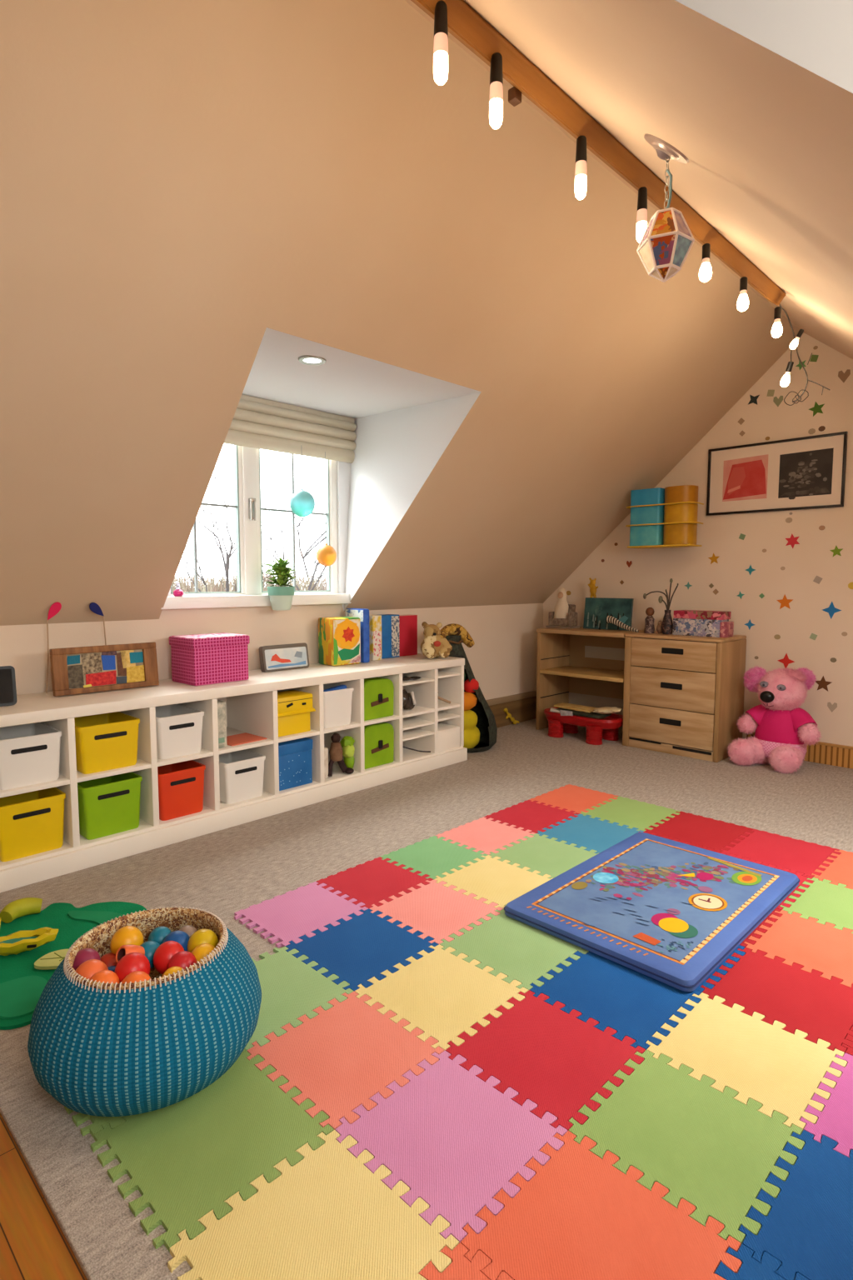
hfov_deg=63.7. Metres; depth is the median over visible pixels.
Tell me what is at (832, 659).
sticker
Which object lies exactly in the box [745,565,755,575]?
sticker
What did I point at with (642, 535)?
canister
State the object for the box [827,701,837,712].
sticker
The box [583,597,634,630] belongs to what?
picture
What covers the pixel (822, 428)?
sticker
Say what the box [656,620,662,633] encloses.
ornament
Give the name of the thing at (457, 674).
shelf
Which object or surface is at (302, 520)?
bare tree
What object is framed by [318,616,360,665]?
picture book
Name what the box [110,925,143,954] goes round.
ball
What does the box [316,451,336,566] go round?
balloon
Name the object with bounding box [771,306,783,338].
lamp
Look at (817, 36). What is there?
ceiling
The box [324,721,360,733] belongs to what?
shelf
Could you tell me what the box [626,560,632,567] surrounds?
sticker
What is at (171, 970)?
ball
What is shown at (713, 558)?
sticker
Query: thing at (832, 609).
sticker
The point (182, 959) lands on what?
ball
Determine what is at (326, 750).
pack
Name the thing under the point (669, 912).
play mat
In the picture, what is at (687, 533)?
canister
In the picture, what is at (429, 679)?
shelf
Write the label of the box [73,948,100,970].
ball
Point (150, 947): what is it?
ball
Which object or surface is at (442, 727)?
shelf
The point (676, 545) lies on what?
shelf
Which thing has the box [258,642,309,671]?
picture frame
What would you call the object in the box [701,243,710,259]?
socket
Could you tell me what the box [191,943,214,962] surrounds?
ball
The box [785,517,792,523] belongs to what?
sticker
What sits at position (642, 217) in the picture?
lamp
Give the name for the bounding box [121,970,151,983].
ball
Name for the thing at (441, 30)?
socket
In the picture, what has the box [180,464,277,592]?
bare tree
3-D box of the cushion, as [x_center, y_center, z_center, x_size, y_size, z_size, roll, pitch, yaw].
[0.309,0.492,5.539,0.170,0.152,0.233,5,7,44]
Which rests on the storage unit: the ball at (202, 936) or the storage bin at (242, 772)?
the storage bin at (242, 772)
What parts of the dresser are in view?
panel, drawer, drawer, drawer, panel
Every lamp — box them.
[433,0,448,85]
[489,52,503,129]
[575,135,587,199]
[636,186,647,242]
[699,243,712,282]
[736,276,749,311]
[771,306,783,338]
[779,302,830,405]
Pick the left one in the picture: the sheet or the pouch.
the sheet
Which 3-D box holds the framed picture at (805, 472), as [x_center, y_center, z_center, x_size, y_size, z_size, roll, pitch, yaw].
[2.703,-1.278,5.370,1.005,0.540,0.026,5,7,44]
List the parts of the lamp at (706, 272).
glowing bulb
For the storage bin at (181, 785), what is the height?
0.258 m
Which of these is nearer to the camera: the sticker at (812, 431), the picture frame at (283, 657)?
the picture frame at (283, 657)
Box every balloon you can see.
[290,463,314,517]
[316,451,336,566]
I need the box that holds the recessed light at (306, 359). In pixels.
[298,355,326,364]
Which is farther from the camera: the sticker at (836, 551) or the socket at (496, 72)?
the sticker at (836, 551)
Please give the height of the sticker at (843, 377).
0.092 m
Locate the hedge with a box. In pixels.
[171,570,326,592]
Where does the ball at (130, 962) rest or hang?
in the basket
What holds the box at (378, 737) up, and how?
on the storage unit
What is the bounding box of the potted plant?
[264,554,296,609]
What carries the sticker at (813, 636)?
attached to the wall at (651, 569)
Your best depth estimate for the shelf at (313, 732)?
4.24 m
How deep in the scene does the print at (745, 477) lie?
5.51 m
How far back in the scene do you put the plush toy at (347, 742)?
4.57 m
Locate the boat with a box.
[0,926,58,955]
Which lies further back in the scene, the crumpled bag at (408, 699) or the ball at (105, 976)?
the crumpled bag at (408, 699)
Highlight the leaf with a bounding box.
[34,949,68,969]
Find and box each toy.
[340,735,354,768]
[463,710,479,748]
[605,615,639,632]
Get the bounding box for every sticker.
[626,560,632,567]
[685,581,692,589]
[708,552,719,564]
[737,591,744,599]
[738,418,744,424]
[739,533,745,539]
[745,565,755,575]
[745,619,754,629]
[747,395,759,404]
[766,390,774,396]
[773,395,783,406]
[774,634,780,639]
[776,594,794,609]
[777,653,794,668]
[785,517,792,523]
[785,533,799,548]
[795,360,806,369]
[808,428,815,434]
[809,401,824,416]
[810,355,819,361]
[810,633,817,639]
[813,575,822,584]
[815,675,831,690]
[818,425,825,431]
[819,525,825,529]
[822,601,841,619]
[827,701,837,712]
[830,545,843,556]
[830,657,836,662]
[838,369,850,382]
[848,581,852,589]
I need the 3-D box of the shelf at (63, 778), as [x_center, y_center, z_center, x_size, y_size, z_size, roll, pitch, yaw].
[-2.027,0.674,3.343,0.541,0.022,0.372,5,7,44]
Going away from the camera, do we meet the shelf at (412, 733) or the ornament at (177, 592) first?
the ornament at (177, 592)
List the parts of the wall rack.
rail, rail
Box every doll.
[327,732,354,776]
[554,587,569,618]
[644,607,654,633]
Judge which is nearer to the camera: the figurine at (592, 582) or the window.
the window
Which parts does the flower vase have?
stem, stem, stem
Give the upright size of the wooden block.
0.036 m
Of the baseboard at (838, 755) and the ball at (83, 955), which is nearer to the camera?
the ball at (83, 955)
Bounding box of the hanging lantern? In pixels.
[636,155,694,282]
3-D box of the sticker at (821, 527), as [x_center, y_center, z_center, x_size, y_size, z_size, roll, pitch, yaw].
[2.974,-0.843,5.164,0.043,0.037,0.002,5,7,44]
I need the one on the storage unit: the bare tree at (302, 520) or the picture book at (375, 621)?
the picture book at (375, 621)
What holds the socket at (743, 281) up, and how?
attached to the lamp at (742, 304)
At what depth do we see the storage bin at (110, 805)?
3.47 m
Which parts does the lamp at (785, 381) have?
glowing bulb, glowing bulb, string lamp, light cord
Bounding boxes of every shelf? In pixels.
[0,773,69,797]
[76,758,151,782]
[157,748,213,766]
[218,726,273,754]
[278,729,319,742]
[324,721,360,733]
[364,715,399,725]
[402,675,434,685]
[402,705,434,718]
[402,716,434,730]
[402,728,434,741]
[437,710,459,721]
[437,722,459,733]
[438,670,460,678]
[438,700,460,710]
[535,626,644,731]
[627,544,702,548]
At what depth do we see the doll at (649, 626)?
5.76 m
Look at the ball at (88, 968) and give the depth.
1.87 m
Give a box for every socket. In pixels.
[434,0,448,39]
[490,52,503,85]
[575,135,587,162]
[637,186,647,210]
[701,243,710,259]
[740,276,747,290]
[774,306,781,319]
[785,361,794,372]
[796,329,804,338]
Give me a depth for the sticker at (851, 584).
5.05 m
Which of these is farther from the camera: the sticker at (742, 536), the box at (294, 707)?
the sticker at (742, 536)
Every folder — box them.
[323,685,346,691]
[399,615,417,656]
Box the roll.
[0,897,42,923]
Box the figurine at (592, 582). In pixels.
[588,577,598,597]
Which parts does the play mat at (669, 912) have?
printed panel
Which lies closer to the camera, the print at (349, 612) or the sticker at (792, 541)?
the print at (349, 612)
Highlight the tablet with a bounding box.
[0,665,17,706]
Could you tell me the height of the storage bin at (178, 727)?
0.228 m
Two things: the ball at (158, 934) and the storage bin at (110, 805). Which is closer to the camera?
the ball at (158, 934)
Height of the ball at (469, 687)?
0.120 m
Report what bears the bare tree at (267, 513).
on the ground
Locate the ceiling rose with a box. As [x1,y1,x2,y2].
[644,133,689,163]
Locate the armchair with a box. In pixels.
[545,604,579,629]
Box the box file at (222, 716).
[217,700,226,748]
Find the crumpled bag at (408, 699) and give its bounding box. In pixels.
[402,689,416,709]
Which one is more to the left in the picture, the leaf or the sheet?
the leaf
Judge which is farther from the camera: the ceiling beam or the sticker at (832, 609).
the sticker at (832, 609)
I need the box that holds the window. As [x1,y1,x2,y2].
[160,445,350,609]
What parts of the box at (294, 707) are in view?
box lid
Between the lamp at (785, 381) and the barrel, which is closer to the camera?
the barrel
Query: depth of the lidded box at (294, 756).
4.26 m
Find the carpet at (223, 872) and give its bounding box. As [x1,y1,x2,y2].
[0,718,852,1279]
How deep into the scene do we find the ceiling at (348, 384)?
3.86 m
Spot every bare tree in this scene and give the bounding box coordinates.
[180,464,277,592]
[231,500,326,590]
[284,483,326,582]
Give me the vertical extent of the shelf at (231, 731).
0.022 m
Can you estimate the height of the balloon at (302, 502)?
0.476 m
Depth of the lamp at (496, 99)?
1.92 m
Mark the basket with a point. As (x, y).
(100, 1049)
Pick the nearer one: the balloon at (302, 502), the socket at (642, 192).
the socket at (642, 192)
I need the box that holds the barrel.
[115,945,144,962]
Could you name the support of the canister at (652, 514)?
on the canister at (642, 535)
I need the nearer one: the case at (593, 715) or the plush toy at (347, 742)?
the plush toy at (347, 742)
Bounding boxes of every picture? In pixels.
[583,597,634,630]
[706,431,848,515]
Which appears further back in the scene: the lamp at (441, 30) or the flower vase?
the flower vase
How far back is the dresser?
5.46 m
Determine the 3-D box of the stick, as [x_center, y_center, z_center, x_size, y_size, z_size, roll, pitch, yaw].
[0.088,0.433,5.269,0.197,0.116,0.060,-1,5,-16]
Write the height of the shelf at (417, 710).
0.022 m
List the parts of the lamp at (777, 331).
glowing bulb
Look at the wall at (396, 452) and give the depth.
4.68 m
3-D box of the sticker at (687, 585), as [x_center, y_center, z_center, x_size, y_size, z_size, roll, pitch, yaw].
[2.252,-0.467,5.907,0.072,0.072,0.002,5,7,44]
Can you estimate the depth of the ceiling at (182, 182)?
2.72 m
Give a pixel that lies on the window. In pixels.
(250, 592)
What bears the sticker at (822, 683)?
attached to the wall at (651, 569)
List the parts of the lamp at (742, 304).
glowing bulb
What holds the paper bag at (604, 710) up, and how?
on the case at (593, 715)
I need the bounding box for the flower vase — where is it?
[643,578,679,634]
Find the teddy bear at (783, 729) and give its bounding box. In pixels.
[727,665,822,774]
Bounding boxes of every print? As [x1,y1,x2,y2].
[345,609,363,621]
[722,454,769,501]
[778,447,834,499]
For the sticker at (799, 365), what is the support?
attached to the wall at (651, 569)
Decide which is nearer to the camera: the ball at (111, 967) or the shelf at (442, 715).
the ball at (111, 967)
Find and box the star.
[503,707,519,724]
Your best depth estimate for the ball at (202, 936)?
2.02 m
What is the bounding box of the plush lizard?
[440,623,474,647]
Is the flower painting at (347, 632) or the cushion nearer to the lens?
the flower painting at (347, 632)
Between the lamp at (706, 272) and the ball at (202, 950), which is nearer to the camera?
the ball at (202, 950)
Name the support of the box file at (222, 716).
on the storage unit
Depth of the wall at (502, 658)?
4.83 m
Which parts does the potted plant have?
pot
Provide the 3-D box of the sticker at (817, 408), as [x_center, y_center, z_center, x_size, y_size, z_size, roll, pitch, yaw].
[2.919,-1.730,5.141,0.112,0.113,0.002,5,7,44]
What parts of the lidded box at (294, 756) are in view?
lid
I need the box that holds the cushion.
[464,691,477,710]
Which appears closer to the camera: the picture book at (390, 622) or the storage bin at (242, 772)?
the storage bin at (242, 772)
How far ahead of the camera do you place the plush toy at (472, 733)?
5.50 m
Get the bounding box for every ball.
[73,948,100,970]
[75,959,108,979]
[89,970,119,983]
[100,952,117,967]
[107,965,115,971]
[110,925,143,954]
[114,952,150,982]
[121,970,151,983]
[140,940,159,968]
[147,926,171,944]
[153,940,184,974]
[161,966,182,977]
[162,930,189,950]
[166,950,196,969]
[179,925,197,936]
[187,928,218,952]
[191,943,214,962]
[464,678,479,693]
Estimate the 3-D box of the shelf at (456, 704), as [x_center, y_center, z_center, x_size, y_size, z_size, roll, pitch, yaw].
[-0.022,0.495,5.385,0.541,0.022,0.257,5,7,44]
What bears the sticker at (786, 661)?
attached to the wall at (651, 569)
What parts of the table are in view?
leg, leg, leg, leg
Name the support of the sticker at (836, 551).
attached to the wall at (651, 569)
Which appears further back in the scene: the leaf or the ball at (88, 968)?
the leaf
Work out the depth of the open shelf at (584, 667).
6.47 m
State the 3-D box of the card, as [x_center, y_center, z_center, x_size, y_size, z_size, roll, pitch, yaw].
[1.158,0.629,6.137,0.101,0.034,0.061,1,5,16]
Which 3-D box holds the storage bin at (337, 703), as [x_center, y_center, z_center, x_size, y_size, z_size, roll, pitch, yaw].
[-0.710,0.431,4.608,0.406,0.240,0.255,5,7,44]
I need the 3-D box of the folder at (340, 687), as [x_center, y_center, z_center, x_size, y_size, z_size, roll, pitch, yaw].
[-0.603,0.337,4.477,0.050,0.074,0.192,5,7,44]
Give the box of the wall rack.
[625,501,704,548]
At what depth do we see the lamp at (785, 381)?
3.88 m
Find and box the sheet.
[226,732,267,745]
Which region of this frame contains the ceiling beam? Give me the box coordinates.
[410,0,785,304]
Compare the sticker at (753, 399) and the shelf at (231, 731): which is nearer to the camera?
the shelf at (231, 731)
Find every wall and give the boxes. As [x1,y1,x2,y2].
[0,460,543,699]
[344,391,481,610]
[543,333,852,746]
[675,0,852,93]
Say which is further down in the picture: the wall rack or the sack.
the sack
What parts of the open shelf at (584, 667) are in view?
panel, shelf, panel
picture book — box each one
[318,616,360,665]
[345,608,369,662]
[369,615,381,660]
[380,614,399,659]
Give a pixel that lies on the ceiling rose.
(663, 148)
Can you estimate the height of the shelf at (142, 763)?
0.022 m
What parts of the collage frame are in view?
frame rail, frame rail, frame rail, frame rail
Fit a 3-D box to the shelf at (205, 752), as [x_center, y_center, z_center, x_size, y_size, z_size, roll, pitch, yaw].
[-1.489,0.626,3.892,0.541,0.022,0.322,5,7,44]
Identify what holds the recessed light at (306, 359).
in the ceiling at (348, 384)
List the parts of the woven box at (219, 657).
lid, lid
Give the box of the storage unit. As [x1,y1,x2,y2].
[0,653,467,892]
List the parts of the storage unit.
panel, panel, panel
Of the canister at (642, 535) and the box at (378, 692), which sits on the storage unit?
the box at (378, 692)
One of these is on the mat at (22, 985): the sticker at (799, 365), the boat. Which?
the boat
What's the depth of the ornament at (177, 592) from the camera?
4.14 m
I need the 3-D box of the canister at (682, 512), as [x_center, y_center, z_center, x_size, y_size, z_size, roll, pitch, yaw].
[2.077,-1.022,5.610,0.250,0.158,0.210,5,7,44]
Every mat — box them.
[0,901,146,1029]
[64,784,852,1279]
[504,832,800,991]
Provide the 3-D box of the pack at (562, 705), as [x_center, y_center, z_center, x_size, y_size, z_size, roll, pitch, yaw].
[1.332,0.602,6.126,0.360,0.032,0.170,4,7,40]
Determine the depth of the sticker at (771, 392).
5.35 m
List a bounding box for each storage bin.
[0,722,61,789]
[0,786,65,861]
[74,711,139,774]
[77,771,142,839]
[155,704,204,759]
[157,760,205,820]
[219,749,265,804]
[323,683,353,728]
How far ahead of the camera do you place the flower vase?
5.64 m
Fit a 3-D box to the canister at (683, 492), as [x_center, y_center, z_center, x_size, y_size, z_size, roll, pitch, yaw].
[2.077,-1.174,5.596,0.250,0.143,0.210,5,7,44]
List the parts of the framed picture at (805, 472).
frame rail, frame rail, frame rail, frame rail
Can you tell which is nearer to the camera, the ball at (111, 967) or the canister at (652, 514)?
the ball at (111, 967)
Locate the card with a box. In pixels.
[550,707,560,713]
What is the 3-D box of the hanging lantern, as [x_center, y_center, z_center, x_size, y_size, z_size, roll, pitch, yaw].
[0.723,-1.288,2.071,0.159,0.402,0.166,5,7,44]
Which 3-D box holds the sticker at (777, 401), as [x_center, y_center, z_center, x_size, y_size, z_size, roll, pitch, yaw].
[2.725,-1.847,5.321,0.072,0.083,0.002,5,7,44]
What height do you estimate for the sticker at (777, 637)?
0.040 m
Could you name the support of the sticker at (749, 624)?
attached to the wall at (651, 569)
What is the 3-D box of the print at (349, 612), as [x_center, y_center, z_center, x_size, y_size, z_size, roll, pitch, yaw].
[-0.526,-0.179,4.995,0.200,0.082,0.001,5,7,44]
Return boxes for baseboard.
[485,690,536,727]
[746,731,852,769]
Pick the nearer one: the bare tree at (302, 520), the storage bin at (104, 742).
the storage bin at (104, 742)
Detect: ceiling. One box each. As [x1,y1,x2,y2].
[0,0,852,625]
[242,327,479,418]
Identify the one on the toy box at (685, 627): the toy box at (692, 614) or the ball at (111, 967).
the toy box at (692, 614)
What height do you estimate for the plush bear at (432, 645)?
0.277 m
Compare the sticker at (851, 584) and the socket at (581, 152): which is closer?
the socket at (581, 152)
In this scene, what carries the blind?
attached to the wall at (502, 658)
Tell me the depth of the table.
5.99 m
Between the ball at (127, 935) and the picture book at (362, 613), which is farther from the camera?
the picture book at (362, 613)
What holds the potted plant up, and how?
on the window
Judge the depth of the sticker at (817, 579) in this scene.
5.21 m
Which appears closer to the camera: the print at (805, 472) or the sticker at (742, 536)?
the print at (805, 472)
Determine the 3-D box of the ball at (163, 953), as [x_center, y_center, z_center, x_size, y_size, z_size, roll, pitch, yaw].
[-0.734,0.906,1.960,0.085,0.090,0.085,5,7,44]
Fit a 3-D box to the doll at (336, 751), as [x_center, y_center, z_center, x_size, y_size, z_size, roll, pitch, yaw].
[-0.579,0.750,4.530,0.199,0.286,0.092,-3,6,-34]
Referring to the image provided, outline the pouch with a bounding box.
[560,710,573,715]
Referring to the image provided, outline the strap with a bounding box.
[403,746,430,752]
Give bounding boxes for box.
[168,632,249,685]
[277,690,315,736]
[278,737,312,790]
[364,676,394,720]
[364,722,394,769]
[672,618,734,637]
[674,610,731,619]
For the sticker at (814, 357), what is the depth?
5.13 m
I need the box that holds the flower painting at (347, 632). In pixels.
[333,618,360,664]
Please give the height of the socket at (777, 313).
0.060 m
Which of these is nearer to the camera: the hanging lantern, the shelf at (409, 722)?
the hanging lantern
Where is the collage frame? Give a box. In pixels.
[49,641,159,696]
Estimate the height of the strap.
0.087 m
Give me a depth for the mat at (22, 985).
2.59 m
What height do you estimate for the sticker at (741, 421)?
0.056 m
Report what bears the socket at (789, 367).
attached to the lamp at (785, 381)
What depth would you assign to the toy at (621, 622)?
5.97 m
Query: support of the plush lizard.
on the sack
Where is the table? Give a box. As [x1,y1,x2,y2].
[544,706,623,744]
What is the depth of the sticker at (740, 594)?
5.61 m
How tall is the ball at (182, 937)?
0.087 m
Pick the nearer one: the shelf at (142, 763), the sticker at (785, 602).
the shelf at (142, 763)
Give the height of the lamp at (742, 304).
0.152 m
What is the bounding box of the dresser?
[622,630,746,762]
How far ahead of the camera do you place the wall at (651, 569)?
5.42 m
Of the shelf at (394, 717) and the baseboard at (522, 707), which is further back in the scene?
the baseboard at (522, 707)
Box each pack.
[324,747,328,778]
[554,702,596,712]
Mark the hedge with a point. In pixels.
(212, 587)
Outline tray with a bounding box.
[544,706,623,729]
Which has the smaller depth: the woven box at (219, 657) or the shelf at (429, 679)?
the woven box at (219, 657)
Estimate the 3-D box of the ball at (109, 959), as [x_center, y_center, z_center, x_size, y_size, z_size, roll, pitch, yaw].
[-0.922,0.955,2.001,0.079,0.082,0.079,5,7,44]
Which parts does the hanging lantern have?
glass panel, glass panel, glass panel, glass panel, glass panel, glass panel, lantern frame, chain, glass panel, glass panel, glass panel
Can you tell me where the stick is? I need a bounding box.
[438,695,450,703]
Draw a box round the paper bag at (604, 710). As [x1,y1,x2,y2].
[592,706,622,714]
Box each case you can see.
[402,675,420,680]
[556,707,611,719]
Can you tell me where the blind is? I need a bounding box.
[224,394,356,463]
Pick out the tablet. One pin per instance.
(7, 678)
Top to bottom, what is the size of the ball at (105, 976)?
0.085 m
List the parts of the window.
sash, handle, sill, sash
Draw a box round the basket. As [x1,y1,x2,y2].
[27,906,261,1116]
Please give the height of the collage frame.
0.247 m
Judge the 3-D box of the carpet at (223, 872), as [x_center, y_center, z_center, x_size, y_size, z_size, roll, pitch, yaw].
[0.326,1.177,2.951,4.557,0.060,7.110,5,7,44]
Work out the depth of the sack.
5.59 m
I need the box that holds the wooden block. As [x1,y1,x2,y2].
[508,86,521,106]
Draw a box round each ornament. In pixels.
[173,580,183,596]
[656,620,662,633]
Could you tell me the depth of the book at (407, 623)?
5.43 m
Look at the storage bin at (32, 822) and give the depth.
3.22 m
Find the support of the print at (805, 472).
attached to the framed picture at (805, 472)
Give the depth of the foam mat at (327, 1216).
1.86 m
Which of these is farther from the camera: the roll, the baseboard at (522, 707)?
the baseboard at (522, 707)
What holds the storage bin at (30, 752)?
on the storage unit
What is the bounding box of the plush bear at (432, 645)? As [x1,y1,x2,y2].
[420,621,452,658]
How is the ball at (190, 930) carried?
in the basket
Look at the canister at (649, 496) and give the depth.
5.69 m
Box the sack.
[445,635,497,752]
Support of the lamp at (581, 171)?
hanging from the ceiling beam
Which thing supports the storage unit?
on the carpet at (223, 872)
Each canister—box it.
[630,487,664,507]
[630,505,664,526]
[630,525,664,545]
[663,523,697,544]
[664,503,698,524]
[665,485,699,504]
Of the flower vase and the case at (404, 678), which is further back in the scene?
the flower vase
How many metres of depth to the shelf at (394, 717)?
4.73 m

